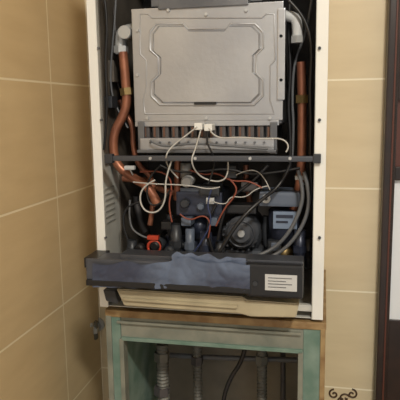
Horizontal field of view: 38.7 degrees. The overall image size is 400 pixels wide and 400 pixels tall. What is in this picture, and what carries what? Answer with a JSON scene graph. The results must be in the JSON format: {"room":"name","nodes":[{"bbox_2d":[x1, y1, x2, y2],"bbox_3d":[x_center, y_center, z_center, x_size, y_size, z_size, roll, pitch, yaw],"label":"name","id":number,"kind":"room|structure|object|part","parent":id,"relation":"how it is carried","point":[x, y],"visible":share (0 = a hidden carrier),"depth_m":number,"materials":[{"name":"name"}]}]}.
{"room":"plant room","nodes":[
{"label":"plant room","id":0,"kind":"room"},
{"bbox_2d":[0,0,102,399],"bbox_3d":[-0.594,0.129,0.202,0.100,2.600,2.600,1,9,12],"label":"wall","id":1,"kind":"structure","parent":0,"point":[49,350],"depth_m":1.20,"materials":[{"name":"tile"}]},
{"bbox_2d":[90,318,104,339],"bbox_3d":[-0.276,0.335,1.482,0.036,0.056,0.063,1,9,12],"label":"shutoff valve","id":2,"kind":"object","parent":1,"relation":"attached to","point":[98,326],"visible":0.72,"depth_m":1.48,"materials":[{"name":"silver metal"}]},
{"bbox_2d":[85,0,387,399],"bbox_3d":[0.716,-0.065,1.285,2.200,2.600,0.100,1,9,12],"label":"wall","id":3,"kind":"structure","parent":0,"point":[357,34],"depth_m":1.32,"materials":[{"name":"tile"}]},
{"bbox_2d":[329,388,356,399],"bbox_3d":[0.041,0.510,1.473,0.721,0.113,0.004,1,9,12],"label":"scroll ornament","id":4,"kind":"object","parent":3,"relation":"attached to","point":[341,395],"visible":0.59,"depth_m":1.40,"materials":[{"name":"brown metal"}]},
{"bbox_2d":[374,0,399,399],"bbox_3d":[0.425,0.188,1.319,0.022,2.100,0.034,1,9,12],"label":"trim","id":5,"kind":"structure","parent":3,"relation":"attached to","point":[392,4],"depth_m":1.27,"materials":[{"name":"brown wood"}]},
{"bbox_2d":[385,13,399,399],"bbox_3d":[0.797,0.194,1.242,0.738,2.100,0.027,1,9,12],"label":"door","id":6,"kind":"structure","parent":3,"relation":"in","point":[393,370],"depth_m":1.33,"materials":[{"name":"brown wood"}]},
{"bbox_3d":[0.438,0.188,1.319,0.004,2.100,0.027,1,9,12],"label":"door leaf stile","id":7,"kind":"part","parent":6,"relation":"part of","materials":[{"name":"brown wood"}]},
{"bbox_2d":[389,180,399,319],"bbox_3d":[0.799,0.122,1.235,0.734,0.328,0.010,1,9,12],"label":"panel","id":8,"kind":"object","parent":6,"relation":"attached to","point":[395,266],"visible":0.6,"depth_m":1.31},
{"bbox_2d":[395,100,399,165],"bbox_3d":[0.794,-0.142,1.193,0.734,0.147,0.010,1,9,12],"label":"glass","id":9,"kind":"object","parent":6,"relation":"in","point":[397,162],"visible":0.6,"depth_m":1.27,"materials":[{"name":"brown"}]},
{"bbox_2d":[395,166,399,179],"bbox_3d":[0.795,-0.054,1.203,0.734,0.030,0.026,1,9,12],"label":"rail","id":10,"kind":"object","parent":6,"relation":"attached to","point":[397,168],"depth_m":1.27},
{"bbox_3d":[0.512,1.474,0.233,2.300,0.100,2.700,1,9,12],"label":"floor","id":11,"kind":"structure","parent":0,"visible":0},
{"bbox_2d":[105,270,325,399],"bbox_3d":[0.042,0.716,1.322,0.468,1.067,0.352,1,9,12],"label":"enclosure","id":12,"kind":"object","parent":11,"relation":"on","point":[153,354],"visible":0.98,"depth_m":1.13,"materials":[{"name":"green wood"}]},
{"bbox_3d":[-0.170,0.746,1.194,0.011,1.055,0.004,1,9,12],"label":"edge trim","id":13,"kind":"part","parent":12,"relation":"part of","materials":[{"name":"wood"}]},
{"bbox_3d":[-0.143,0.768,1.202,0.008,1.009,0.023,1,9,12],"label":"trim","id":14,"kind":"part","parent":12,"relation":"part of","materials":[{"name":"beige wood"}]},
{"bbox_2d":[84,0,328,319],"bbox_3d":[0.035,-0.185,1.141,0.427,0.758,0.420,1,9,12],"label":"boiler","id":15,"kind":"object","parent":12,"relation":"on","point":[209,117],"visible":1,"depth_m":1.04,"materials":[{"name":"white metal"}]},
{"bbox_3d":[-0.162,-0.194,1.220,0.002,0.757,0.347,1,9,12],"label":"panel","id":16,"kind":"part","parent":15,"relation":"part of","materials":[{"name":"white metal"}]},
{"bbox_2d":[103,287,120,303],"bbox_3d":[-0.160,0.176,1.089,0.028,0.025,0.060,1,9,12],"label":"bracket","id":17,"kind":"object","parent":15,"relation":"on","point":[113,295],"depth_m":1.06,"materials":[{"name":"grey plastic"}]},
{"bbox_3d":[-0.056,0.126,1.028,0.299,0.044,0.050,1,9,12],"label":"control panel","id":18,"kind":"part","parent":15,"relation":"part of","materials":[{"name":"grey plastic"}]},
{"bbox_3d":[-0.119,0.096,1.135,0.020,0.020,0.030,1,9,12],"label":"valve knob black","id":19,"kind":"part","parent":15,"relation":"part of","materials":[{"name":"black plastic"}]},
{"bbox_3d":[-0.087,-0.139,1.146,0.013,0.025,0.141,1,9,12],"label":"burner blade","id":20,"kind":"part","parent":15,"relation":"part of","materials":[{"name":"grey metal"}]},
{"bbox_3d":[-0.087,0.089,1.119,0.019,0.019,0.025,1,9,12],"label":"relief knob","id":21,"kind":"part","parent":15,"relation":"part of","materials":[{"name":"black plastic"}]},
{"bbox_3d":[-0.069,-0.139,1.142,0.013,0.025,0.141,1,9,12],"label":"burner blade","id":22,"kind":"part","parent":15,"relation":"part of","materials":[{"name":"grey metal"}]},
{"bbox_3d":[-0.051,-0.138,1.138,0.013,0.025,0.141,1,9,12],"label":"burner blade","id":23,"kind":"part","parent":15,"relation":"part of","materials":[{"name":"grey metal"}]},
{"bbox_3d":[-0.059,0.099,1.122,0.018,0.018,0.030,1,9,12],"label":"valve knob dark","id":24,"kind":"part","parent":15,"relation":"part of","materials":[{"name":"grey plastic"}]},
{"bbox_3d":[-0.032,-0.138,1.134,0.013,0.025,0.141,1,9,12],"label":"burner blade","id":25,"kind":"part","parent":15,"relation":"part of","materials":[{"name":"grey metal"}]},
{"bbox_3d":[-0.029,0.006,1.111,0.018,0.018,0.020,1,9,12],"label":"gas valve knob","id":26,"kind":"part","parent":15,"relation":"part of","materials":[{"name":"grey plastic"}]},
{"bbox_3d":[-0.015,-0.137,1.131,0.012,0.025,0.141,1,9,12],"label":"burner blade","id":27,"kind":"part","parent":15,"relation":"part of","materials":[{"name":"grey metal"}]},
{"bbox_3d":[0.003,-0.137,1.127,0.012,0.025,0.141,1,9,12],"label":"burner blade","id":28,"kind":"part","parent":15,"relation":"part of","materials":[{"name":"grey metal"}]},
{"bbox_3d":[0.021,-0.137,1.123,0.012,0.025,0.141,1,9,12],"label":"burner blade","id":29,"kind":"part","parent":15,"relation":"part of","materials":[{"name":"metal"}]},
{"bbox_3d":[0.013,-0.092,1.059,0.258,0.005,0.042,1,9,12],"label":"manifold rail","id":30,"kind":"part","parent":15,"relation":"part of","materials":[{"name":"metal"}]},
{"bbox_2d":[117,287,298,317],"bbox_3d":[0.016,0.179,1.049,0.330,0.038,0.085,1,9,12],"label":"panel","id":31,"kind":"object","parent":15,"relation":"on","point":[245,304],"depth_m":1.01,"materials":[{"name":"beige plastic"}]},
{"bbox_2d":[135,120,284,126],"bbox_3d":[0.027,-0.154,1.127,0.270,0.009,0.165,1,9,12],"label":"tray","id":32,"kind":"object","parent":15,"relation":"on","point":[138,123],"depth_m":1.05,"materials":[{"name":"metal"}]},
{"bbox_2d":[151,0,269,7],"bbox_3d":[0.025,-0.435,1.110,0.208,0.128,0.150,1,9,12],"label":"hood","id":33,"kind":"object","parent":15,"relation":"attached to","point":[154,3],"depth_m":1.07,"materials":[{"name":"metal"}]},
{"bbox_3d":[0.038,-0.136,1.119,0.012,0.025,0.141,1,9,12],"label":"burner blade","id":34,"kind":"part","parent":15,"relation":"part of","materials":[{"name":"brown metal"}]},
{"bbox_3d":[0.056,-0.136,1.116,0.012,0.025,0.141,1,9,12],"label":"burner blade","id":35,"kind":"part","parent":15,"relation":"part of","materials":[{"name":"grey metal"}]},
{"bbox_3d":[0.073,-0.135,1.112,0.012,0.025,0.141,1,9,12],"label":"burner blade","id":36,"kind":"part","parent":15,"relation":"part of","materials":[{"name":"grey metal"}]},
{"bbox_3d":[0.090,-0.135,1.108,0.012,0.024,0.141,1,9,12],"label":"burner blade","id":37,"kind":"part","parent":15,"relation":"part of","materials":[{"name":"grey metal"}]},
{"bbox_3d":[0.091,0.055,1.145,0.064,0.064,0.120,1,9,12],"label":"pump motor","id":38,"kind":"part","parent":15,"relation":"part of","materials":[{"name":"black metal"}]},
{"bbox_3d":[0.107,-0.134,1.105,0.012,0.024,0.141,1,9,12],"label":"burner blade","id":39,"kind":"part","parent":15,"relation":"part of","materials":[{"name":"grey metal"}]},
{"bbox_3d":[0.124,-0.134,1.101,0.012,0.024,0.141,1,9,12],"label":"burner blade","id":40,"kind":"part","parent":15,"relation":"part of","materials":[{"name":"grey metal"}]},
{"bbox_2d":[276,215,292,217],"bbox_3d":[0.159,0.031,1.075,0.032,0.006,0.002,1,9,12],"label":"print","id":41,"kind":"object","parent":15,"relation":"on","point":[277,216],"depth_m":1.07},
{"bbox_3d":[0.165,0.105,1.121,0.034,0.043,0.034,1,9,12],"label":"actuator stem","id":42,"kind":"part","parent":15,"relation":"part of","materials":[{"name":"gold metal"}]},
{"bbox_3d":[0.019,0.250,1.082,0.352,0.046,0.013,1,9,12],"label":"rail","id":43,"kind":"part","parent":12,"relation":"part of","materials":[{"name":"green wood"}]},
{"bbox_3d":[0.194,0.774,1.129,0.009,1.009,0.023,1,9,12],"label":"trim","id":44,"kind":"part","parent":12,"relation":"part of","materials":[{"name":"beige wood"}]},
{"bbox_3d":[0.230,0.753,1.108,0.009,1.055,0.004,1,9,12],"label":"edge trim","id":45,"kind":"part","parent":12,"relation":"part of","materials":[{"name":"brown wood"}]}
]}

